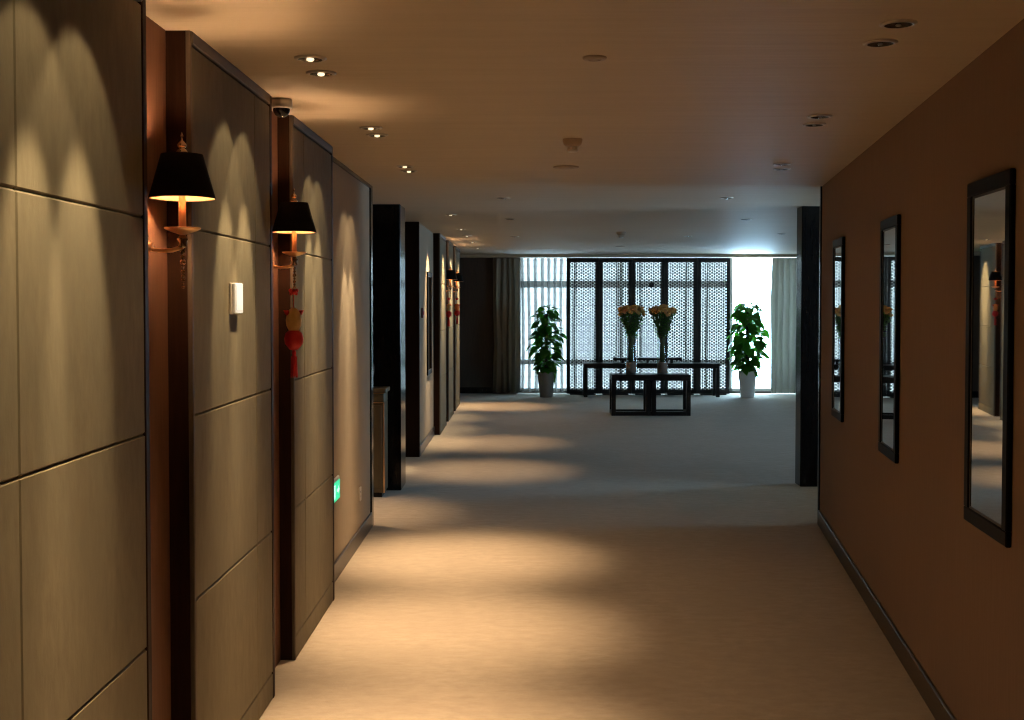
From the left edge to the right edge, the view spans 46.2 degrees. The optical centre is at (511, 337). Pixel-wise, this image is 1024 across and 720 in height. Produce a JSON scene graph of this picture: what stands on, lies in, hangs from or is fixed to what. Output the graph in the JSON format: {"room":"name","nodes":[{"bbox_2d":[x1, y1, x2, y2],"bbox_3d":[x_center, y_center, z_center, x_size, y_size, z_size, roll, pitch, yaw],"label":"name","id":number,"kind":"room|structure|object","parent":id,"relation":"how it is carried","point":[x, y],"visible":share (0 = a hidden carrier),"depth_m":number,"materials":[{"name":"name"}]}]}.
{"room":"hotel corridor","nodes":[
{"label":"hotel corridor","id":0,"kind":"room"},
{"bbox_2d":[333,162,369,561],"bbox_3d":[-1.200,0.315,2.824,0.200,2.500,12.000,0,2,1],"label":"wall","id":1,"kind":"structure","parent":0,"point":[351,281],"depth_m":7.83,"materials":[{"name":"paper"}]},
{"bbox_2d":[0,0,151,719],"bbox_3d":[-1.053,0.320,2.677,0.099,2.500,1.270,0,2,1],"label":"wall panel","id":2,"kind":"object","parent":1,"relation":"attached to","point":[76,633],"visible":1,"depth_m":2.75,"materials":[{"name":"brown wood"}]},
{"bbox_2d":[146,16,170,719],"bbox_3d":[-1.090,0.294,3.552,0.006,2.500,0.478,0,2,1],"label":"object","id":3,"kind":"structure","parent":1,"relation":"attached to","point":[155,34],"depth_m":3.69,"materials":[{"name":"brown wood"}]},
{"bbox_2d":[148,132,215,288],"bbox_3d":[-0.979,-0.373,3.521,0.216,0.459,0.192,0,2,1],"label":"wall sconce","id":4,"kind":"object","parent":1,"relation":"attached to","point":[182,176],"visible":0.96,"depth_m":3.47,"materials":[{"name":"black fabric"}]},
{"bbox_2d":[165,30,274,719],"bbox_3d":[-1.040,0.268,4.391,0.088,2.500,1.200,0,2,1],"label":"wall panel","id":5,"kind":"object","parent":1,"relation":"attached to","point":[220,363],"visible":0.96,"depth_m":4.13,"materials":[{"name":"brown wood"}]},
{"bbox_2d":[229,283,242,313],"bbox_3d":[-0.989,-0.141,4.308,0.023,0.112,0.120,0,2,1],"label":"wall switch","id":6,"kind":"object","parent":5,"relation":"attached to","point":[235,289],"visible":1,"depth_m":4.26,"materials":[{"name":"beige plastic"}]},
{"bbox_2d":[272,111,279,667],"bbox_3d":[-1.072,0.243,5.241,0.006,2.500,0.498,0,2,1],"label":"trim","id":7,"kind":"structure","parent":1,"relation":"attached to","point":[274,117],"depth_m":5.44,"materials":[{"name":"brown wood"}]},
{"bbox_2d":[272,189,315,288],"bbox_3d":[-0.961,-0.425,5.230,0.216,0.459,0.192,0,2,1],"label":"wall sconce","id":8,"kind":"object","parent":1,"relation":"attached to","point":[293,217],"visible":0.96,"depth_m":5.17,"materials":[{"name":"black fabric"}]},
{"bbox_2d":[284,288,303,377],"bbox_3d":[-0.953,-0.023,5.242,0.083,0.392,0.084,1,2,29],"label":"hanging ornament","id":9,"kind":"object","parent":8,"relation":"hanging from","point":[293,338],"visible":1,"depth_m":5.22,"materials":[{"name":"red fabric"}]},
{"bbox_2d":[277,115,334,659],"bbox_3d":[-1.027,0.218,6.055,0.079,2.500,1.130,0,2,1],"label":"wall panel","id":10,"kind":"object","parent":1,"relation":"attached to","point":[305,160],"visible":0.91,"depth_m":5.83,"materials":[{"name":"brown wood"}]},
{"bbox_2d":[334,475,339,502],"bbox_3d":[-1.047,0.900,7.112,0.017,0.135,0.260,0,2,1],"label":"exit sign","id":11,"kind":"object","parent":1,"relation":"attached to","point":[336,479],"visible":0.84,"depth_m":7.12,"materials":[{"name":"green plastic"}]},
{"bbox_2d":[333,157,370,187],"bbox_3d":[-1.043,-1.068,7.683,0.012,0.025,2.080,0,2,1],"label":"trim","id":12,"kind":"structure","parent":1,"relation":"attached to","point":[337,162],"depth_m":7.73,"materials":[{"name":"black paint"}]},
{"bbox_2d":[334,512,371,580],"bbox_3d":[-1.041,1.363,7.756,0.016,0.110,2.080,0,2,1],"label":"baseboard","id":13,"kind":"structure","parent":1,"relation":"attached to","point":[340,563],"depth_m":7.77,"materials":[{"name":"brown wood"}]},
{"bbox_2d":[359,486,361,501],"bbox_3d":[-1.040,1.069,8.217,0.009,0.096,0.086,0,2,1],"label":"power socket","id":14,"kind":"object","parent":1,"relation":"attached to","point":[360,494],"visible":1,"depth_m":8.21,"materials":[{"name":"beige plastic"}]},
{"bbox_2d":[369,186,373,525],"bbox_3d":[-1.137,0.136,8.810,0.222,2.500,0.100,0,2,1],"label":"trim","id":15,"kind":"structure","parent":1,"relation":"attached to","point":[371,188],"depth_m":8.77,"materials":[{"name":"black paint"}]},
{"bbox_2d":[373,204,405,489],"bbox_3d":[-1.288,0.080,10.671,0.640,2.500,0.400,0,2,1],"label":"pillar","id":16,"kind":"structure","parent":0,"point":[388,219],"depth_m":10.47,"materials":[{"name":"black paint"}]},
{"bbox_2d":[419,223,433,443],"bbox_3d":[-1.061,-0.082,16.077,0.200,2.500,6.560,0,2,1],"label":"wall","id":17,"kind":"structure","parent":0,"point":[426,236],"depth_m":13.68,"materials":[{"name":"paint"}]},
{"bbox_2d":[405,222,419,456],"bbox_3d":[-1.095,0.017,12.768,0.222,2.500,0.060,0,2,1],"label":"trim","id":18,"kind":"structure","parent":17,"relation":"attached to","point":[412,232],"depth_m":12.74,"materials":[{"name":"brown wood"}]},
{"bbox_2d":[421,308,423,317],"bbox_3d":[-0.977,-0.275,13.159,0.029,0.110,0.096,0,2,1],"label":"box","id":19,"kind":"object","parent":17,"relation":"attached to","point":[422,309],"visible":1,"depth_m":13.11,"materials":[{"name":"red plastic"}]},
{"bbox_2d":[420,427,434,455],"bbox_3d":[-0.977,1.180,13.843,0.016,0.110,2.020,0,2,1],"label":"baseboard","id":20,"kind":"structure","parent":17,"relation":"attached to","point":[428,438],"depth_m":13.77,"materials":[{"name":"brown wood"}]},
{"bbox_2d":[426,272,431,375],"bbox_3d":[-0.972,-0.174,14.132,0.019,1.200,0.600,0,2,1],"label":"framed mirror","id":21,"kind":"object","parent":17,"relation":"attached to","point":[428,274],"visible":1,"depth_m":14.11,"materials":[{"name":"black wood"}]},
{"bbox_2d":[428,277,430,368],"bbox_3d":[-0.973,-0.174,14.132,0.006,1.100,0.500,0,2,1],"label":"mirror glass","id":22,"kind":"object","parent":21,"relation":"attached to","point":[429,278],"depth_m":14.11,"materials":[{"name":"silver metal"}]},
{"bbox_2d":[433,233,446,434],"bbox_3d":[-0.923,-0.063,15.441,0.089,2.500,1.150,0,2,1],"label":"wall panel","id":23,"kind":"object","parent":17,"relation":"attached to","point":[439,241],"visible":1,"depth_m":14.90,"materials":[{"name":"brown wood"}]},
{"bbox_2d":[446,240,453,421],"bbox_3d":[-0.906,-0.112,17.075,0.089,2.500,1.120,0,2,1],"label":"wall panel","id":24,"kind":"object","parent":17,"relation":"attached to","point":[449,245],"visible":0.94,"depth_m":16.92,"materials":[{"name":"brown wood"}]},
{"bbox_2d":[446,265,457,298],"bbox_3d":[-0.845,-0.755,16.254,0.216,0.459,0.192,0,2,1],"label":"wall sconce","id":25,"kind":"object","parent":17,"relation":"attached to","point":[450,274],"visible":0.85,"depth_m":16.19,"materials":[{"name":"black fabric"}]},
{"bbox_2d":[446,297,451,325],"bbox_3d":[-0.859,-0.354,16.267,0.083,0.392,0.084,1,2,29],"label":"hanging ornament","id":26,"kind":"object","parent":25,"relation":"hanging from","point":[448,306],"visible":0.99,"depth_m":16.25,"materials":[{"name":"red fabric"}]},
{"bbox_2d":[453,246,459,410],"bbox_3d":[-0.889,-0.162,18.734,0.089,2.500,1.240,0,2,1],"label":"wall panel","id":27,"kind":"object","parent":17,"relation":"attached to","point":[456,251],"visible":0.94,"depth_m":18.42,"materials":[{"name":"brown wood"}]},
{"bbox_2d":[454,270,463,294],"bbox_3d":[-0.828,-0.803,17.854,0.216,0.459,0.192,0,2,1],"label":"wall sconce","id":28,"kind":"object","parent":17,"relation":"attached to","point":[459,275],"visible":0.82,"depth_m":17.80,"materials":[{"name":"black fabric"}]},
{"bbox_2d":[454,298,459,323],"bbox_3d":[-0.817,-0.402,17.866,0.084,0.392,0.084,2,2,42],"label":"hanging ornament","id":29,"kind":"object","parent":28,"relation":"hanging from","point":[457,312],"visible":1,"depth_m":17.84,"materials":[{"name":"red fabric"}]},
{"bbox_2d":[460,258,493,386],"bbox_3d":[-2.431,-0.255,21.819,5.080,2.500,0.320,0,2,1],"label":"wall","id":30,"kind":"structure","parent":0,"point":[476,291],"depth_m":21.64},
{"bbox_2d":[460,387,492,392],"bbox_3d":[-2.443,0.945,21.685,5.060,0.110,0.020,0,2,1],"label":"baseboard","id":31,"kind":"structure","parent":30,"relation":"attached to","point":[462,389],"depth_m":21.66,"materials":[{"name":"black paint"}]},
{"bbox_2d":[521,258,576,391],"bbox_3d":[0.631,-0.234,21.636,1.062,2.410,0.118,0,2,1],"label":"sheer curtain","id":32,"kind":"object","parent":30,"relation":"hanging from","point":[522,259],"visible":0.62,"depth_m":21.63,"materials":[{"name":"beige fabric"}]},
{"bbox_2d":[460,254,796,257],"bbox_3d":[1.927,-1.471,21.611,13.800,0.055,0.570,0,2,1],"label":"trim","id":33,"kind":"structure","parent":30,"relation":"attached to","point":[461,255],"depth_m":21.33,"materials":[{"name":"metal"}]},
{"bbox_2d":[493,258,520,392],"bbox_3d":[-0.097,-0.225,21.506,0.500,2.420,0.107,0,2,1],"label":"drape","id":34,"kind":"object","parent":33,"relation":"hanging from","point":[506,271],"visible":1,"depth_m":21.51,"materials":[{"name":"grey fabric"}]},
{"bbox_2d":[771,258,796,392],"bbox_3d":[5.102,-0.224,21.451,0.973,2.420,0.119,0,2,1],"label":"drape","id":35,"kind":"object","parent":33,"relation":"hanging from","point":[784,270],"visible":0.38,"depth_m":21.46,"materials":[{"name":"grey fabric"}]},
{"bbox_2d":[519,391,770,392],"bbox_3d":[2.819,0.980,21.861,5.420,0.030,0.200,0,2,1],"label":"sill","id":36,"kind":"structure","parent":30,"relation":"attached to","point":[519,391],"depth_m":21.75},
{"bbox_2d":[730,258,770,390],"bbox_3d":[4.739,-0.269,21.793,1.580,2.470,0.060,0,2,1],"label":"window","id":37,"kind":"structure","parent":36,"relation":"on","point":[731,259],"depth_m":21.77,"materials":[{"name":"silver metal"}]},
{"bbox_2d":[593,262,709,389],"bbox_3d":[2.520,-0.234,21.616,2.748,2.410,0.118,0,2,1],"label":"sheer curtain","id":38,"kind":"object","parent":30,"relation":"hanging from","point":[595,262],"visible":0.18,"depth_m":21.61,"materials":[{"name":"beige fabric"}]},
{"bbox_2d":[146,0,1023,253],"bbox_3d":[1.597,-1.187,9.202,15.000,0.120,25.500,0,2,1],"label":"ceiling","id":39,"kind":"structure","parent":0,"point":[691,105],"depth_m":5.01,"materials":[{"name":"paint"}]},
{"bbox_2d":[272,98,291,117],"bbox_3d":[-0.967,-0.962,5.034,0.090,0.078,0.090,0,2,1],"label":"dome camera","id":40,"kind":"object","parent":39,"relation":"attached to","point":[281,107],"visible":0.94,"depth_m":5.00,"materials":[{"name":"white paint"}]},
{"bbox_2d":[294,55,325,62],"bbox_3d":[-0.703,-0.970,4.180,0.112,0.014,0.112,0,2,1],"label":"recessed light","id":41,"kind":"object","parent":39,"relation":"in","point":[302,58],"visible":1,"depth_m":4.17,"materials":[{"name":"white metal"}]},
{"bbox_2d":[306,70,335,76],"bbox_3d":[-0.708,-0.978,4.450,0.112,0.014,0.112,0,2,1],"label":"recessed light","id":42,"kind":"object","parent":39,"relation":"in","point":[316,73],"visible":1,"depth_m":4.44,"materials":[{"name":"white metal"}]},
{"bbox_2d":[359,126,381,129],"bbox_3d":[-0.688,-1.020,5.850,0.112,0.014,0.112,0,2,1],"label":"recessed light","id":43,"kind":"object","parent":39,"relation":"in","point":[361,127],"visible":1,"depth_m":5.83,"materials":[{"name":"white metal"}]},
{"bbox_2d":[366,133,387,136],"bbox_3d":[-0.686,-1.027,6.099,0.112,0.014,0.112,0,2,1],"label":"recessed light","id":44,"kind":"object","parent":39,"relation":"in","point":[369,134],"visible":1,"depth_m":6.08,"materials":[{"name":"white metal"}]},
{"bbox_2d":[396,165,413,167],"bbox_3d":[-0.671,-1.070,7.509,0.112,0.014,0.112,0,2,1],"label":"recessed light","id":45,"kind":"object","parent":39,"relation":"in","point":[398,166],"visible":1,"depth_m":7.48,"materials":[{"name":"white"}]},
{"bbox_2d":[401,170,417,172],"bbox_3d":[-0.668,-1.078,7.779,0.112,0.014,0.112,0,2,1],"label":"recessed light","id":46,"kind":"object","parent":39,"relation":"in","point":[404,171],"visible":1,"depth_m":7.77,"materials":[{"name":"white"}]},
{"bbox_2d":[553,165,578,168],"bbox_3d":[0.340,-1.072,7.548,0.164,0.010,0.163,0,2,1],"label":"ceiling speaker","id":47,"kind":"object","parent":39,"relation":"attached to","point":[560,166],"visible":1,"depth_m":7.51,"materials":[{"name":"beige"}]},
{"bbox_2d":[563,138,581,152],"bbox_3d":[0.316,-1.004,6.270,0.104,0.070,0.104,0,2,1],"label":"smoke detector","id":48,"kind":"object","parent":39,"relation":"attached to","point":[568,142],"visible":1,"depth_m":6.24,"materials":[{"name":"beige plastic"}]},
{"bbox_2d":[583,55,606,61],"bbox_3d":[0.287,-0.971,4.170,0.084,0.010,0.084,0,2,1],"label":"ceiling speaker","id":49,"kind":"object","parent":39,"relation":"attached to","point":[590,58],"visible":1,"depth_m":4.15,"materials":[{"name":"beige plastic"}]},
{"bbox_2d":[616,232,625,237],"bbox_3d":[1.323,-1.249,14.556,0.114,0.077,0.114,0,2,1],"label":"smoke detector","id":50,"kind":"object","parent":39,"relation":"attached to","point":[621,234],"visible":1,"depth_m":14.52,"materials":[{"name":"beige plastic"}]},
{"bbox_2d":[773,163,790,165],"bbox_3d":[1.658,-1.066,7.374,0.112,0.011,0.112,0,2,1],"label":"recessed light","id":51,"kind":"object","parent":39,"relation":"in","point":[776,164],"visible":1,"depth_m":7.37,"materials":[{"name":"white metal"}]},
{"bbox_2d":[773,168,790,170],"bbox_3d":[1.721,-1.075,7.654,0.112,0.011,0.112,0,2,1],"label":"recessed light","id":52,"kind":"object","parent":39,"relation":"in","point":[776,169],"visible":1,"depth_m":7.64,"materials":[{"name":"white metal"}]},
{"bbox_2d":[802,122,825,126],"bbox_3d":[1.446,-1.017,5.737,0.112,0.011,0.112,0,2,1],"label":"recessed light","id":53,"kind":"object","parent":39,"relation":"in","point":[814,124],"visible":1,"depth_m":5.73,"materials":[{"name":"white metal"}]},
{"bbox_2d":[807,114,832,118],"bbox_3d":[1.408,-1.010,5.488,0.112,0.011,0.112,0,2,1],"label":"recessed light","id":54,"kind":"object","parent":39,"relation":"in","point":[816,116],"visible":1,"depth_m":5.48,"materials":[{"name":"white metal"}]},
{"bbox_2d":[863,39,897,47],"bbox_3d":[1.207,-0.963,3.930,0.112,0.011,0.112,0,2,1],"label":"recessed light","id":55,"kind":"object","parent":39,"relation":"in","point":[875,43],"visible":1,"depth_m":3.92,"materials":[{"name":"white metal"}]},
{"bbox_2d":[879,19,917,28],"bbox_3d":[1.179,-0.955,3.661,0.112,0.011,0.112,0,2,1],"label":"recessed light","id":56,"kind":"object","parent":39,"relation":"in","point":[896,23],"visible":1,"depth_m":3.65,"materials":[{"name":"silver metal"}]},
{"bbox_2d":[259,393,934,719],"bbox_3d":[1.599,1.417,9.456,15.000,0.100,25.850,0,2,1],"label":"floor","id":57,"kind":"structure","parent":0,"point":[560,556],"depth_m":6.89,"materials":[{"name":"carpet"}]},
{"bbox_2d":[373,386,389,496],"bbox_3d":[-1.558,0.883,10.253,1.000,0.920,0.310,0,2,1],"label":"base cabinet","id":58,"kind":"object","parent":57,"relation":"on","point":[380,393],"visible":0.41,"depth_m":10.11,"materials":[{"name":"brown wood"}]},
{"bbox_2d":[526,304,567,397],"bbox_3d":[0.601,0.222,20.790,0.701,1.609,0.698,2,2,43],"label":"potted plant","id":59,"kind":"object","parent":57,"relation":"on","point":[546,376],"visible":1,"depth_m":20.71,"materials":[{"name":"green plant"}]},
{"bbox_2d":[566,258,729,394],"bbox_3d":[2.419,-0.206,21.329,2.898,2.432,0.100,0,2,1],"label":"lattice screen","id":60,"kind":"object","parent":57,"relation":"on","point":[631,288],"visible":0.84,"depth_m":21.31,"materials":[{"name":"black"}]},
{"bbox_2d":[610,373,690,415],"bbox_3d":[2.020,0.825,17.602,1.146,0.595,0.420,0,2,1],"label":"coffee table","id":61,"kind":"object","parent":57,"relation":"on","point":[649,380],"visible":1,"depth_m":17.40,"materials":[{"name":"black wood"}]},
{"bbox_2d":[625,331,636,372],"bbox_3d":[1.746,0.212,17.577,0.180,0.632,0.180,0,2,1],"label":"glass vase","id":62,"kind":"object","parent":61,"relation":"on","point":[630,366],"visible":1,"depth_m":17.52,"materials":[{"name":"clear glass"}]},
{"bbox_2d":[617,304,645,361],"bbox_3d":[1.744,-0.072,17.572,0.428,0.841,0.428,-2,2,-42],"label":"flower bouquet","id":63,"kind":"object","parent":62,"relation":"in","point":[628,314],"visible":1,"depth_m":17.50,"materials":[{"name":"green plant"}]},
{"bbox_2d":[657,339,667,372],"bbox_3d":[2.203,0.212,17.572,0.180,0.632,0.180,0,2,1],"label":"glass vase","id":64,"kind":"object","parent":61,"relation":"on","point":[662,367],"visible":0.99,"depth_m":17.52,"materials":[{"name":"clear glass"}]},
{"bbox_2d":[648,304,677,361],"bbox_3d":[2.203,-0.074,17.564,0.430,0.846,0.425,2,2,44],"label":"flower bouquet","id":65,"kind":"object","parent":64,"relation":"in","point":[661,314],"visible":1,"depth_m":17.50,"materials":[{"name":"green plant"}]},
{"bbox_2d":[583,362,719,396],"bbox_3d":[2.425,0.728,20.997,2.350,0.585,0.420,0,2,1],"label":"console table","id":66,"kind":"object","parent":57,"relation":"on","point":[716,366],"visible":1,"depth_m":20.79,"materials":[{"name":"black wood"}]},
{"bbox_2d":[613,357,681,362],"bbox_3d":[2.371,0.386,21.047,1.200,0.096,0.200,0,2,1],"label":"display stand","id":67,"kind":"object","parent":66,"relation":"on","point":[614,358],"visible":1,"depth_m":20.95,"materials":[{"name":"black wood"}]},
{"bbox_2d":[726,300,770,397],"bbox_3d":[4.087,0.182,20.779,0.764,1.689,0.768,0,2,1],"label":"potted plant","id":68,"kind":"object","parent":57,"relation":"on","point":[752,323],"visible":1,"depth_m":20.65,"materials":[{"name":"green plant"}]},
{"bbox_2d":[795,206,819,486],"bbox_3d":[2.868,0.077,10.778,0.590,2.500,0.200,0,2,1],"label":"wall","id":69,"kind":"structure","parent":0,"point":[808,217],"depth_m":10.69,"materials":[{"name":"black paint"}]},
{"bbox_2d":[820,19,1023,719],"bbox_3d":[1.519,0.316,2.817,0.201,2.500,12.175,0,2,8],"label":"wall","id":70,"kind":"structure","parent":0,"point":[954,594],"depth_m":4.92,"materials":[{"name":"brown paint"}]},
{"bbox_2d":[817,186,821,523],"bbox_3d":[2.381,0.134,8.865,0.222,2.500,0.050,0,2,8],"label":"trim","id":71,"kind":"structure","parent":70,"relation":"attached to","point":[820,232],"depth_m":8.86,"materials":[{"name":"black paint"}]},
{"bbox_2d":[831,237,844,421],"bbox_3d":[2.120,-0.059,7.801,0.019,1.170,0.490,0,2,8],"label":"framed mirror","id":72,"kind":"object","parent":70,"relation":"attached to","point":[838,272],"visible":1,"depth_m":7.76,"materials":[{"name":"black wood"}]},
{"bbox_2d":[833,247,840,411],"bbox_3d":[2.120,-0.059,7.801,0.006,1.070,0.390,0,2,8],"label":"mirror glass","id":73,"kind":"object","parent":72,"relation":"attached to","point":[836,250],"depth_m":7.84,"materials":[{"name":"silver metal"}]},
{"bbox_2d":[818,510,956,719],"bbox_3d":[1.412,1.510,2.868,0.016,0.110,12.175,0,2,8],"label":"baseboard","id":74,"kind":"structure","parent":70,"relation":"attached to","point":[939,709],"depth_m":5.73,"materials":[{"name":"brown wood"}]},
{"bbox_2d":[878,214,900,463],"bbox_3d":[1.843,-0.001,5.865,0.019,1.170,0.490,0,2,8],"label":"framed mirror","id":75,"kind":"object","parent":70,"relation":"attached to","point":[890,228],"visible":1,"depth_m":5.82,"materials":[{"name":"black wood"}]},
{"bbox_2d":[881,228,894,448],"bbox_3d":[1.844,-0.001,5.865,0.006,1.070,0.390,0,2,8],"label":"mirror glass","id":76,"kind":"object","parent":75,"relation":"attached to","point":[887,234],"depth_m":5.89,"materials":[{"name":"silver metal"}]},
{"bbox_2d":[964,168,1015,547],"bbox_3d":[1.561,0.057,3.933,0.020,1.170,0.490,0,2,6],"label":"framed mirror","id":77,"kind":"object","parent":70,"relation":"attached to","point":[991,200],"visible":1,"depth_m":3.89,"materials":[{"name":"black wood"}]},
{"bbox_2d":[970,189,1004,524],"bbox_3d":[1.561,0.057,3.933,0.006,1.070,0.390,0,2,6],"label":"mirror glass","id":78,"kind":"object","parent":77,"relation":"attached to","point":[988,210],"depth_m":3.93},
{"label":"outside","id":79,"kind":"structure","parent":0,"visible":0},
{"bbox_2d":[519,258,725,390],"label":"window","id":80,"kind":"structure","parent":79,"point":[525,259],"depth_m":28.97,"materials":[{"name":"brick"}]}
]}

